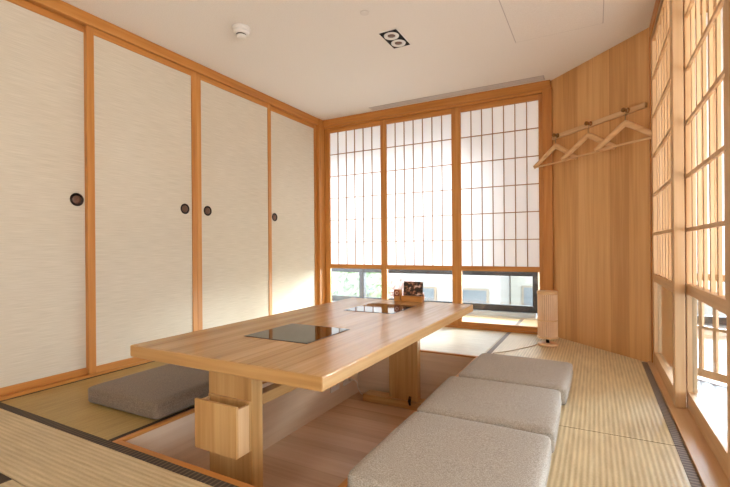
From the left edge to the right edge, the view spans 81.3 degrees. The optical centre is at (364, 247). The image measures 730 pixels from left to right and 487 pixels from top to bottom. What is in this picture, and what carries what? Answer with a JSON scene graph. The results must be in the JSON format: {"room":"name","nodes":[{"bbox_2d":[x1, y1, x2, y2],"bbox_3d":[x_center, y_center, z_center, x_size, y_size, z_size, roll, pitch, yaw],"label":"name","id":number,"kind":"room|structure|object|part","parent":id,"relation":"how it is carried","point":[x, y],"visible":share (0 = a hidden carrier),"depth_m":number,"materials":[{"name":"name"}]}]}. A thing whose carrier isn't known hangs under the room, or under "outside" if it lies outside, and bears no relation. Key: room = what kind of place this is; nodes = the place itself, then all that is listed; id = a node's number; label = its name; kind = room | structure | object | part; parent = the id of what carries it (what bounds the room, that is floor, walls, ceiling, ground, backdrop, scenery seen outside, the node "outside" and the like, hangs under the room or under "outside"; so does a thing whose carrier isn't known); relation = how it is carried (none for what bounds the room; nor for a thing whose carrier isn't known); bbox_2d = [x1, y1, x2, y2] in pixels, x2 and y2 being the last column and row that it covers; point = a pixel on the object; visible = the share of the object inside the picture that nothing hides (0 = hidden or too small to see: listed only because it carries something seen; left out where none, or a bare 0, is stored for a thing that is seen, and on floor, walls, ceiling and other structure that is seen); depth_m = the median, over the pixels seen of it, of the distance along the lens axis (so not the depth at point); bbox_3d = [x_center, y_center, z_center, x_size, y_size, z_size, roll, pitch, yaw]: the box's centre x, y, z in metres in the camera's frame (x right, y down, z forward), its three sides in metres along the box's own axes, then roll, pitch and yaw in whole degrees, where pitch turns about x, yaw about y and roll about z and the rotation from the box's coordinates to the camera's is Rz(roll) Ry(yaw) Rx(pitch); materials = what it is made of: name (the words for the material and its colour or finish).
{"room":"japanese restaurant room","nodes":[
{"label":"japanese restaurant room","id":0,"kind":"room"},
{"bbox_2d":[125,352,473,470],"bbox_3d":[-0.106,1.037,2.493,1.065,0.408,2.124,0,0,28],"label":"wall","id":1,"kind":"structure","parent":0,"point":[287,413],"depth_m":2.89,"materials":[{"name":"laminate"}]},
{"bbox_3d":[-0.564,1.040,2.741,0.024,0.408,2.124,0,0,28],"label":"panel","id":2,"kind":"part","parent":1,"relation":"part of","materials":[{"name":"laminate"}]},
{"bbox_2d":[112,349,477,486],"bbox_3d":[-0.108,0.826,2.493,1.065,0.013,2.124,0,0,28],"label":"edging","id":3,"kind":"object","parent":1,"relation":"attached to","point":[121,441],"visible":0.31,"depth_m":1.75,"materials":[{"name":"orange wood"}]},
{"bbox_2d":[330,383,338,392],"bbox_3d":[-0.234,1.084,3.315,0.010,0.072,0.124,0,0,28],"label":"wall socket","id":4,"kind":"object","parent":1,"relation":"attached to","point":[336,387],"visible":0.7,"depth_m":3.30,"materials":[{"name":"white plastic"}]},
{"bbox_2d":[343,377,350,385],"bbox_3d":[-0.145,1.083,3.478,0.010,0.072,0.124,0,0,28],"label":"wall socket","id":5,"kind":"object","parent":1,"relation":"attached to","point":[345,382],"visible":0.61,"depth_m":3.46,"materials":[{"name":"white plastic"}]},
{"bbox_3d":[0.394,1.033,3.416,1.017,0.408,0.024,0,0,28],"label":"panel","id":6,"kind":"part","parent":1,"relation":"part of","materials":[{"name":"laminate"}]},
{"bbox_2d":[263,392,416,486],"bbox_3d":[-0.104,1.256,2.493,1.065,0.030,2.124,0,0,28],"label":"floor","id":7,"kind":"structure","parent":0,"point":[322,452],"depth_m":2.67,"materials":[{"name":"brown wood"}]},
{"bbox_2d":[130,298,472,486],"bbox_3d":[-0.124,0.838,2.565,1.052,0.804,2.013,0,0,28],"label":"dining table","id":8,"kind":"object","parent":7,"relation":"on","point":[237,364],"visible":0.77,"depth_m":1.90,"materials":[{"name":"brown wood"}]},
{"bbox_2d":[195,393,250,459],"bbox_3d":[-0.568,0.706,1.696,0.228,0.197,0.082,0,0,28],"label":"storage box","id":9,"kind":"object","parent":8,"relation":"attached to","point":[222,423],"visible":1,"depth_m":1.66,"materials":[{"name":"brown wood"}]},
{"bbox_3d":[-0.551,0.707,1.727,0.228,0.195,0.012,0,0,28],"label":"panel","id":10,"kind":"part","parent":9,"relation":"part of","materials":[{"name":"brown wood"}]},
{"bbox_3d":[-0.473,0.711,1.645,0.012,0.185,0.058,0,0,28],"label":"panel","id":11,"kind":"part","parent":9,"relation":"part of","materials":[{"name":"brown wood"}]},
{"bbox_3d":[-0.536,0.841,1.764,0.240,0.697,0.065,0,0,28],"label":"leg","id":12,"kind":"part","parent":8,"relation":"part of","materials":[{"name":"brown wood"}]},
{"bbox_2d":[245,323,349,343],"bbox_3d":[-0.340,0.436,2.180,0.383,0.002,0.381,0,0,28],"label":"induction hob","id":13,"kind":"object","parent":8,"relation":"on","point":[296,333],"visible":1,"depth_m":2.15,"materials":[{"name":"black glass"}]},
{"bbox_2d":[345,303,414,313],"bbox_3d":[0.117,0.433,3.040,0.373,0.002,0.423,0,0,28],"label":"induction hob","id":14,"kind":"object","parent":8,"relation":"on","point":[371,307],"visible":1,"depth_m":3.01,"materials":[{"name":"black glass"}]},
{"bbox_2d":[394,289,401,300],"bbox_3d":[0.268,0.387,3.448,0.054,0.092,0.054,0,0,28],"label":"block","id":15,"kind":"object","parent":8,"relation":"on","point":[397,292],"visible":0.94,"depth_m":3.43,"materials":[{"name":"orange wood"}]},
{"bbox_3d":[0.309,0.834,3.325,0.240,0.697,0.065,0,0,28],"label":"leg","id":16,"kind":"part","parent":8,"relation":"part of","materials":[{"name":"brown wood"}]},
{"bbox_2d":[401,294,423,301],"bbox_3d":[0.380,0.403,3.395,0.177,0.058,0.060,0,0,28],"label":"card stand","id":17,"kind":"object","parent":8,"relation":"on","point":[406,298],"visible":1,"depth_m":3.36,"materials":[{"name":"orange wood"}]},
{"bbox_2d":[403,281,422,295],"bbox_3d":[0.387,0.331,3.407,0.165,0.113,0.017,0,0,28],"label":"menu card","id":18,"kind":"object","parent":17,"relation":"in","point":[410,288],"visible":1,"depth_m":3.40,"materials":[{"name":"black"}]},
{"bbox_2d":[349,378,362,394],"bbox_3d":[-0.048,1.156,3.533,0.192,0.166,0.052,0,0,-23],"label":"power cable","id":19,"kind":"object","parent":7,"relation":"on","point":[350,379],"visible":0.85,"depth_m":3.51,"materials":[{"name":"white plastic"}]},
{"bbox_2d":[325,120,383,302],"bbox_3d":[-0.126,-0.304,4.914,0.774,2.220,0.032,0,0,28],"label":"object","id":20,"kind":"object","parent":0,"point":[354,201],"depth_m":4.91,"materials":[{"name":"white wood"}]},
{"bbox_3d":[-0.121,-1.388,4.907,0.675,0.053,0.028,0,0,28],"label":"rail","id":21,"kind":"part","parent":20,"relation":"part of","materials":[{"name":"orange wood"}]},
{"bbox_3d":[-0.109,0.220,4.907,0.675,0.048,0.028,0,0,28],"label":"rail","id":22,"kind":"part","parent":20,"relation":"part of","materials":[{"name":"orange wood"}]},
{"bbox_2d":[62,0,655,119],"bbox_3d":[0.449,-1.571,1.797,6.500,0.100,6.800,0,0,28],"label":"ceiling","id":23,"kind":"structure","parent":0,"point":[323,59],"depth_m":3.16,"materials":[{"name":"paint"}]},
{"bbox_2d":[25,0,318,124],"bbox_3d":[-1.949,-1.464,2.488,0.093,0.075,5.730,0,0,28],"label":"rail","id":24,"kind":"object","parent":23,"relation":"attached to","point":[59,7],"visible":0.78,"depth_m":3.15,"materials":[{"name":"orange wood"}]},
{"bbox_2d":[232,23,249,38],"bbox_3d":[-0.853,-1.476,2.926,0.124,0.068,0.124,0,0,28],"label":"smoke detector","id":25,"kind":"object","parent":23,"relation":"attached to","point":[241,31],"visible":1,"depth_m":2.89,"materials":[{"name":"white plastic"}]},
{"bbox_2d":[360,10,368,15],"bbox_3d":[-0.003,-1.515,2.747,0.060,0.004,0.060,0,0,28],"label":"sprinkler cover","id":26,"kind":"object","parent":23,"relation":"attached to","point":[364,12],"visible":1,"depth_m":2.74,"materials":[{"name":"beige plastic"}]},
{"bbox_2d":[378,28,410,48],"bbox_3d":[0.218,-1.512,3.086,0.146,0.014,0.270,0,0,28],"label":"recessed light","id":27,"kind":"object","parent":23,"relation":"in","point":[393,37],"visible":1,"depth_m":3.06,"materials":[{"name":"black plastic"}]},
{"bbox_2d":[323,80,550,128],"bbox_3d":[0.617,-1.471,4.507,2.488,0.101,0.095,0,0,28],"label":"beam","id":28,"kind":"structure","parent":23,"relation":"attached to","point":[534,88],"depth_m":4.36,"materials":[{"name":"orange wood"}]},
{"bbox_2d":[369,75,544,110],"bbox_3d":[0.839,-1.520,4.238,1.760,0.007,0.108,0,0,28],"label":"ceiling vent","id":29,"kind":"object","parent":23,"relation":"in","point":[538,78],"visible":1,"depth_m":4.16,"materials":[{"name":"grey metal"}]},
{"bbox_2d":[499,0,603,42],"bbox_3d":[1.200,-1.524,2.713,0.572,0.003,0.725,0,0,28],"label":"ceiling hatch","id":30,"kind":"object","parent":23,"relation":"attached to","point":[526,19],"visible":1,"depth_m":2.80,"materials":[{"name":"paint"}]},
{"bbox_2d":[649,0,660,36],"bbox_3d":[0.805,-1.482,0.667,0.120,0.082,5.150,0,0,28],"label":"beam","id":31,"kind":"structure","parent":23,"relation":"attached to","point":[657,2],"depth_m":2.73,"materials":[{"name":"orange wood"}]},
{"bbox_2d":[383,108,456,325],"bbox_3d":[0.575,-0.309,4.534,0.822,2.220,0.032,0,0,28],"label":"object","id":32,"kind":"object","parent":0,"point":[419,150],"depth_m":4.53,"materials":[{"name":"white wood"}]},
{"bbox_3d":[0.562,-1.393,4.536,0.740,0.053,0.028,0,0,28],"label":"rail","id":33,"kind":"part","parent":32,"relation":"part of","materials":[{"name":"orange wood"}]},
{"bbox_3d":[0.575,0.215,4.536,0.740,0.048,0.028,0,0,28],"label":"rail","id":34,"kind":"part","parent":32,"relation":"part of","materials":[{"name":"orange wood"}]},
{"bbox_2d":[467,272,726,335],"bbox_3d":[2.045,-0.304,4.725,6.500,2.457,0.140,0,0,28],"label":"wall","id":35,"kind":"structure","parent":0,"point":[706,332],"depth_m":4.74,"materials":[{"name":"white paint"}]},
{"bbox_2d":[332,268,537,318],"bbox_3d":[0.571,-0.252,5.507,3.131,2.105,0.150,0,0,28],"label":"window","id":36,"kind":"structure","parent":35,"relation":"in","point":[506,310],"depth_m":5.03,"materials":[{"name":"brown metal"}]},
{"bbox_3d":[0.585,0.311,5.524,3.063,0.052,0.070,0,0,28],"label":"frame","id":37,"kind":"part","parent":36,"relation":"part of","materials":[{"name":"grey metal"}]},
{"bbox_3d":[0.588,0.712,5.524,3.063,0.072,0.070,0,0,28],"label":"frame","id":38,"kind":"part","parent":36,"relation":"part of","materials":[{"name":"grey metal"}]},
{"bbox_3d":[0.579,0.775,5.507,3.063,0.052,0.150,0,0,28],"label":"sill","id":39,"kind":"part","parent":36,"relation":"part of","materials":[{"name":"grey metal"}]},
{"bbox_2d":[697,315,726,330],"bbox_3d":[3.753,-0.276,3.784,2.568,2.105,0.150,0,0,28],"label":"window","id":40,"kind":"structure","parent":35,"relation":"in","point":[707,318],"depth_m":4.00,"materials":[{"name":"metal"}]},
{"bbox_3d":[3.770,0.687,3.801,2.500,0.072,0.070,0,0,28],"label":"frame","id":41,"kind":"part","parent":40,"relation":"part of","materials":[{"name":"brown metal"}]},
{"bbox_3d":[3.760,0.750,3.784,2.500,0.052,0.150,0,0,28],"label":"sill","id":42,"kind":"part","parent":40,"relation":"part of","materials":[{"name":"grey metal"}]},
{"bbox_2d":[551,28,672,366],"bbox_3d":[1.895,-0.348,3.366,0.050,2.367,1.195,0,0,-16],"label":"wall","id":43,"kind":"structure","parent":0,"point":[601,200],"depth_m":3.32,"materials":[{"name":"brown wood"}]},
{"bbox_2d":[444,93,543,334],"bbox_3d":[0.621,-0.287,4.508,2.478,2.265,0.078,0,0,28],"label":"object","id":44,"kind":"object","parent":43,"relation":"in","point":[499,190],"depth_m":4.14,"materials":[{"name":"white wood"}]},
{"bbox_3d":[1.294,-1.399,4.140,0.736,0.053,0.028,0,0,28],"label":"rail","id":45,"kind":"part","parent":44,"relation":"part of","materials":[{"name":"orange wood"}]},
{"bbox_3d":[1.311,0.771,4.140,0.736,0.047,0.028,0,0,28],"label":"rail","id":46,"kind":"part","parent":44,"relation":"part of","materials":[{"name":"orange wood"}]},
{"bbox_3d":[1.306,0.209,4.140,0.736,0.048,0.028,0,0,28],"label":"rail","id":47,"kind":"part","parent":44,"relation":"part of","materials":[{"name":"orange wood"}]},
{"bbox_2d":[552,102,646,139],"bbox_3d":[1.813,-0.998,3.413,0.072,0.041,0.933,0,0,-16],"label":"rail","id":48,"kind":"object","parent":43,"relation":"attached to","point":[641,106],"visible":0.99,"depth_m":3.33,"materials":[{"name":"brown wood"}]},
{"bbox_2d":[533,135,577,168],"bbox_3d":[1.689,-0.874,3.778,0.044,0.277,0.490,0,0,-23],"label":"hanger","id":49,"kind":"object","parent":48,"relation":"hanging from","point":[555,146],"visible":0.91,"depth_m":3.78,"materials":[{"name":"brown wood"}]},
{"bbox_2d":[561,122,615,160],"bbox_3d":[1.792,-0.874,3.423,0.044,0.277,0.510,0,0,-23],"label":"hanger","id":50,"kind":"object","parent":48,"relation":"hanging from","point":[591,136],"visible":0.91,"depth_m":3.43,"materials":[{"name":"brown wood"}]},
{"bbox_2d":[594,108,651,151],"bbox_3d":[1.887,-0.875,3.089,0.044,0.277,0.490,0,0,-23],"label":"hanger","id":51,"kind":"object","parent":48,"relation":"hanging from","point":[626,123],"visible":0.96,"depth_m":3.09,"materials":[{"name":"brown wood"}]},
{"bbox_2d":[695,0,726,383],"bbox_3d":[2.254,-0.365,2.099,0.040,2.335,1.450,0,0,-16],"label":"door","id":52,"kind":"structure","parent":43,"relation":"in","point":[714,374],"depth_m":2.57,"materials":[{"name":"brown pale wood"}]},
{"bbox_3d":[2.246,-1.490,2.096,0.032,0.085,1.325,0,0,-16],"label":"rail","id":53,"kind":"part","parent":52,"relation":"part of","materials":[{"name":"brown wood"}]},
{"bbox_3d":[2.261,0.496,2.096,0.032,0.018,1.325,0,0,-16],"label":"rail","id":54,"kind":"part","parent":52,"relation":"part of","materials":[{"name":"brown wood"}]},
{"bbox_3d":[2.264,0.778,2.096,0.032,0.050,1.325,0,0,-16],"label":"rail","id":55,"kind":"part","parent":52,"relation":"part of","materials":[{"name":"brown wood"}]},
{"bbox_3d":[2.259,0.183,2.096,0.032,0.040,1.325,0,0,-16],"label":"rail","id":56,"kind":"part","parent":52,"relation":"part of","materials":[{"name":"brown wood"}]},
{"bbox_2d":[697,334,726,386],"bbox_3d":[0.468,0.891,1.797,6.500,0.090,6.800,0,0,28],"label":"floor","id":57,"kind":"structure","parent":0,"point":[708,339],"depth_m":3.26,"materials":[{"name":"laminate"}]},
{"bbox_2d":[0,473,11,483],"bbox_3d":[-2.166,0.851,0.911,1.002,0.031,1.933,0,0,28],"label":"mat","id":58,"kind":"object","parent":57,"relation":"on","point":[3,478],"visible":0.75,"depth_m":1.52,"materials":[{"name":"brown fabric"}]},
{"bbox_2d":[0,480,24,486],"bbox_3d":[-0.782,0.840,0.161,2.140,0.031,1.932,0,0,28],"label":"mat","id":59,"kind":"object","parent":57,"relation":"on","point":[11,483],"visible":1,"depth_m":1.49,"materials":[{"name":"beige wicker"}]},
{"bbox_2d":[0,360,152,400],"bbox_3d":[-1.935,0.841,2.490,0.085,0.048,5.730,0,0,28],"label":"rail","id":60,"kind":"object","parent":57,"relation":"on","point":[27,391],"visible":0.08,"depth_m":2.59,"materials":[{"name":"orange wood"}]},
{"bbox_2d":[0,0,86,395],"bbox_3d":[-2.007,-0.303,2.366,0.026,2.239,0.932,0,0,28],"label":"door","id":61,"kind":"structure","parent":60,"relation":"on","point":[43,300],"depth_m":2.52,"materials":[{"name":"beige paper"}]},
{"bbox_3d":[-1.999,0.795,2.366,0.024,0.043,0.840,0,0,28],"label":"rail","id":62,"kind":"part","parent":61,"relation":"part of","materials":[{"name":"orange wood"}]},
{"bbox_3d":[-2.016,-1.401,2.366,0.024,0.044,0.840,0,0,28],"label":"rail","id":63,"kind":"part","parent":61,"relation":"part of","materials":[{"name":"orange wood"}]},
{"bbox_3d":[-1.823,-0.303,2.688,0.003,0.054,0.054,0,0,28],"label":"dish","id":64,"kind":"part","parent":61,"relation":"part of","materials":[{"name":"brown metal"}]},
{"bbox_3d":[-1.823,-0.303,2.688,0.007,0.084,0.084,0,0,28],"label":"finger pull","id":65,"kind":"part","parent":61,"relation":"part of","materials":[{"name":"brown metal"}]},
{"bbox_2d":[84,25,197,374],"bbox_3d":[-1.582,-0.306,3.097,0.026,2.239,0.849,0,0,28],"label":"door","id":66,"kind":"structure","parent":60,"relation":"on","point":[141,150],"depth_m":3.01,"materials":[{"name":"beige paper"}]},
{"bbox_3d":[-1.575,0.792,3.098,0.024,0.043,0.757,0,0,28],"label":"rail","id":67,"kind":"part","parent":66,"relation":"part of","materials":[{"name":"orange wood"}]},
{"bbox_3d":[-1.591,-1.404,3.098,0.024,0.044,0.757,0,0,28],"label":"rail","id":68,"kind":"part","parent":66,"relation":"part of","materials":[{"name":"orange wood"}]},
{"bbox_3d":[-1.426,-0.306,3.368,0.003,0.054,0.054,0,0,28],"label":"dish","id":69,"kind":"part","parent":66,"relation":"part of","materials":[{"name":"brown metal"}]},
{"bbox_3d":[-1.426,-0.306,3.368,0.007,0.084,0.084,0,0,28],"label":"finger pull","id":70,"kind":"part","parent":66,"relation":"part of","materials":[{"name":"brown metal"}]},
{"bbox_2d":[196,73,271,330],"bbox_3d":[-1.163,-0.310,3.871,0.026,2.239,0.908,0,0,28],"label":"door","id":71,"kind":"structure","parent":60,"relation":"on","point":[234,203],"depth_m":3.81,"materials":[{"name":"beige paper"}]},
{"bbox_3d":[-1.319,-0.307,3.565,0.007,0.084,0.084,0,0,28],"label":"finger pull","id":72,"kind":"part","parent":71,"relation":"part of","materials":[{"name":"brown metal"}]},
{"bbox_3d":[-1.173,-1.407,3.871,0.024,0.044,0.816,0,0,28],"label":"rail","id":73,"kind":"part","parent":71,"relation":"part of","materials":[{"name":"orange wood"}]},
{"bbox_2d":[271,107,317,314],"bbox_3d":[-0.783,-0.312,4.625,0.026,2.239,0.871,0,0,28],"label":"door","id":74,"kind":"structure","parent":60,"relation":"on","point":[293,139],"depth_m":4.62,"materials":[{"name":"beige paper"}]},
{"bbox_3d":[-0.792,-1.410,4.626,0.024,0.044,0.779,0,0,28],"label":"rail","id":75,"kind":"part","parent":74,"relation":"part of","materials":[{"name":"orange wood"}]},
{"bbox_2d":[0,361,194,441],"bbox_3d":[-1.028,0.842,2.992,1.026,0.031,2.120,0,0,28],"label":"mat","id":76,"kind":"object","parent":57,"relation":"on","point":[68,404],"visible":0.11,"depth_m":2.18,"materials":[{"name":"beige wicker"}]},
{"bbox_2d":[88,364,208,418],"bbox_3d":[-1.108,0.780,2.394,0.574,0.095,0.584,0,0,27],"label":"seat cushion","id":77,"kind":"object","parent":76,"relation":"on","point":[165,390],"visible":0.74,"depth_m":2.21,"materials":[{"name":"grey fabric"}]},
{"bbox_2d":[0,402,238,486],"bbox_3d":[-0.681,0.840,1.402,3.145,0.031,0.339,0,0,28],"label":"mat","id":78,"kind":"object","parent":57,"relation":"on","point":[36,451],"visible":1,"depth_m":1.64,"materials":[{"name":"beige wicker"}]},
{"bbox_2d":[316,119,325,304],"bbox_3d":[-0.533,-0.329,5.082,0.097,2.367,0.168,0,0,28],"label":"post","id":79,"kind":"object","parent":57,"relation":"on","point":[320,131],"visible":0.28,"depth_m":5.01,"materials":[{"name":"orange wood"}]},
{"bbox_2d":[420,327,505,355],"bbox_3d":[0.194,0.833,4.119,2.080,0.031,1.018,0,0,28],"label":"mat","id":80,"kind":"object","parent":57,"relation":"on","point":[475,342],"visible":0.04,"depth_m":3.71,"materials":[{"name":"beige wicker"}]},
{"bbox_2d":[463,315,537,326],"bbox_3d":[0.675,0.829,4.963,3.750,0.031,0.715,0,0,28],"label":"mat","id":81,"kind":"object","parent":57,"relation":"on","point":[509,321],"visible":0.21,"depth_m":4.69,"materials":[{"name":"wicker"}]},
{"bbox_2d":[347,426,702,486],"bbox_3d":[0.577,0.830,1.513,1.070,0.031,1.048,0,0,28],"label":"mat","id":82,"kind":"object","parent":57,"relation":"on","point":[580,458],"visible":0.32,"depth_m":1.60,"materials":[{"name":"beige wicker"}]},
{"bbox_2d":[348,412,551,486],"bbox_3d":[0.326,0.764,1.498,0.574,0.103,0.614,0,0,28],"label":"seat cushion","id":83,"kind":"object","parent":82,"relation":"on","point":[426,449],"visible":1,"depth_m":1.45,"materials":[{"name":"beige fabric"}]},
{"bbox_2d":[417,376,561,452],"bbox_3d":[0.608,0.762,2.028,0.584,0.103,0.569,0,0,27],"label":"seat cushion","id":84,"kind":"object","parent":82,"relation":"on","point":[532,409],"visible":0.69,"depth_m":1.93,"materials":[{"name":"beige fabric"}]},
{"bbox_2d":[542,88,552,289],"bbox_3d":[1.697,-0.309,3.933,0.080,2.292,0.105,0,0,28],"label":"post","id":85,"kind":"object","parent":57,"relation":"on","point":[546,93],"visible":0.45,"depth_m":3.89,"materials":[{"name":"orange wood"}]},
{"bbox_2d":[485,332,684,446],"bbox_3d":[1.328,0.824,2.899,1.068,0.031,2.098,0,0,28],"label":"mat","id":86,"kind":"object","parent":57,"relation":"on","point":[611,393],"visible":0.57,"depth_m":2.37,"materials":[{"name":"beige wicker"}]},
{"bbox_2d":[459,353,572,404],"bbox_3d":[0.910,0.760,2.535,0.574,0.103,0.574,0,0,29],"label":"seat cushion","id":87,"kind":"object","parent":86,"relation":"on","point":[542,373],"visible":0.75,"depth_m":2.43,"materials":[{"name":"beige fabric"}]},
{"bbox_2d":[493,290,557,353],"bbox_3d":[1.266,0.586,3.424,0.673,0.446,0.162,0,0,-19],"label":"lantern","id":88,"kind":"object","parent":86,"relation":"on","point":[547,300],"visible":1,"depth_m":3.44,"materials":[{"name":"beige paper"}]},
{"bbox_3d":[1.206,0.805,3.369,0.530,0.006,0.031,0,0,-32],"label":"power cord","id":89,"kind":"part","parent":88,"relation":"part of","materials":[{"name":"brown plastic"}]},
{"bbox_3d":[1.507,0.559,3.508,0.155,0.366,0.155,0,0,28],"label":"lamp shade","id":90,"kind":"part","parent":88,"relation":"part of","materials":[{"name":"beige paper"}]},
{"bbox_2d":[648,361,729,486],"bbox_3d":[0.811,0.823,0.670,0.143,0.042,5.145,0,0,28],"label":"board","id":91,"kind":"object","parent":57,"relation":"on","point":[710,473],"visible":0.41,"depth_m":1.72,"materials":[{"name":"brown wood"}]},
{"bbox_2d":[648,36,652,362],"bbox_3d":[2.040,-0.329,2.934,0.123,2.243,0.095,0,0,28],"label":"post","id":92,"kind":"object","parent":91,"relation":"on","point":[649,40],"visible":0.24,"depth_m":2.92,"materials":[{"name":"orange wood"}]},
{"bbox_2d":[651,0,685,408],"bbox_3d":[1.769,-0.326,2.503,0.044,2.239,0.919,0,0,28],"label":"door","id":93,"kind":"structure","parent":91,"relation":"on","point":[667,81],"depth_m":2.34,"materials":[{"name":"brown wood"}]},
{"bbox_3d":[1.761,-1.416,2.503,0.040,0.060,0.795,0,0,28],"label":"rail","id":94,"kind":"part","parent":93,"relation":"part of","materials":[{"name":"brown wood"}]},
{"bbox_3d":[1.773,0.204,2.503,0.040,0.051,0.795,0,0,28],"label":"rail","id":95,"kind":"part","parent":93,"relation":"part of","materials":[{"name":"brown wood"}]},
{"bbox_3d":[1.777,0.751,2.503,0.040,0.085,0.795,0,0,28],"label":"rail","id":96,"kind":"part","parent":93,"relation":"part of","materials":[{"name":"brown wood"}]},
{"bbox_2d":[683,0,729,482],"bbox_3d":[1.425,-0.324,1.766,0.042,2.239,0.845,0,0,28],"label":"door","id":97,"kind":"structure","parent":91,"relation":"on","point":[716,438],"depth_m":1.80,"materials":[{"name":"brown wood"}]},
{"bbox_3d":[1.430,0.206,1.766,0.038,0.051,0.721,0,0,28],"label":"rail","id":98,"kind":"part","parent":97,"relation":"part of","materials":[{"name":"brown wood"}]},
{"bbox_3d":[1.434,0.753,1.766,0.038,0.085,0.721,0,0,28],"label":"rail","id":99,"kind":"part","parent":97,"relation":"part of","materials":[{"name":"brown wood"}]},
{"bbox_2d":[698,379,726,434],"bbox_3d":[2.150,0.818,0.744,2.138,0.031,3.350,0,0,28],"label":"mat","id":100,"kind":"object","parent":57,"relation":"on","point":[714,396],"visible":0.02,"depth_m":2.25,"materials":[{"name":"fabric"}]},
{"label":"outside","id":101,"kind":"structure","parent":0,"visible":0},
{"bbox_3d":[15.652,4.250,28.843,80.000,0.100,54.400,0,0,28],"label":"street","id":102,"kind":"object","parent":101,"visible":0},
{"bbox_2d":[332,272,391,297],"bbox_3d":[-0.252,2.239,11.516,2.115,4.174,2.099,0,0,28],"label":"street tree","id":103,"kind":"object","parent":102,"relation":"on","point":[371,281],"visible":0.36,"depth_m":11.21,"materials":[{"name":"green plant"}]},
{"bbox_2d":[388,277,425,297],"bbox_3d":[1.295,2.664,14.749,1.616,3.300,1.595,0,0,28],"label":"street tree","id":104,"kind":"object","parent":102,"relation":"on","point":[394,284],"visible":0.11,"depth_m":14.59,"materials":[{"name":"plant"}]},
{"bbox_2d":[332,272,510,304],"bbox_3d":[1.918,-0.445,21.661,10.750,9.500,6.075,0,0,28],"label":"building","id":105,"kind":"structure","parent":102,"relation":"on","point":[475,288],"depth_m":17.44,"materials":[{"name":"grey paint"}]},
{"bbox_3d":[2.388,2.402,17.973,1.118,1.360,0.015,0,0,28],"label":"pane","id":106,"kind":"part","parent":105,"relation":"part of","materials":[{"name":"grey"}]},
{"bbox_3d":[4.278,2.387,16.949,1.118,1.360,0.015,0,0,28],"label":"pane","id":107,"kind":"part","parent":105,"relation":"part of","materials":[{"name":"grey"}]},
{"bbox_2d":[511,276,725,315],"bbox_3d":[11.689,-0.020,18.646,9.200,8.500,6.075,0,0,28],"label":"building","id":108,"kind":"structure","parent":102,"relation":"on","point":[521,288],"depth_m":17.93,"materials":[{"name":"grey paint"}]},
{"bbox_3d":[7.231,2.364,17.625,1.196,1.360,0.015,0,0,28],"label":"pane","id":109,"kind":"part","parent":108,"relation":"part of","materials":[{"name":"grey"}]}
]}

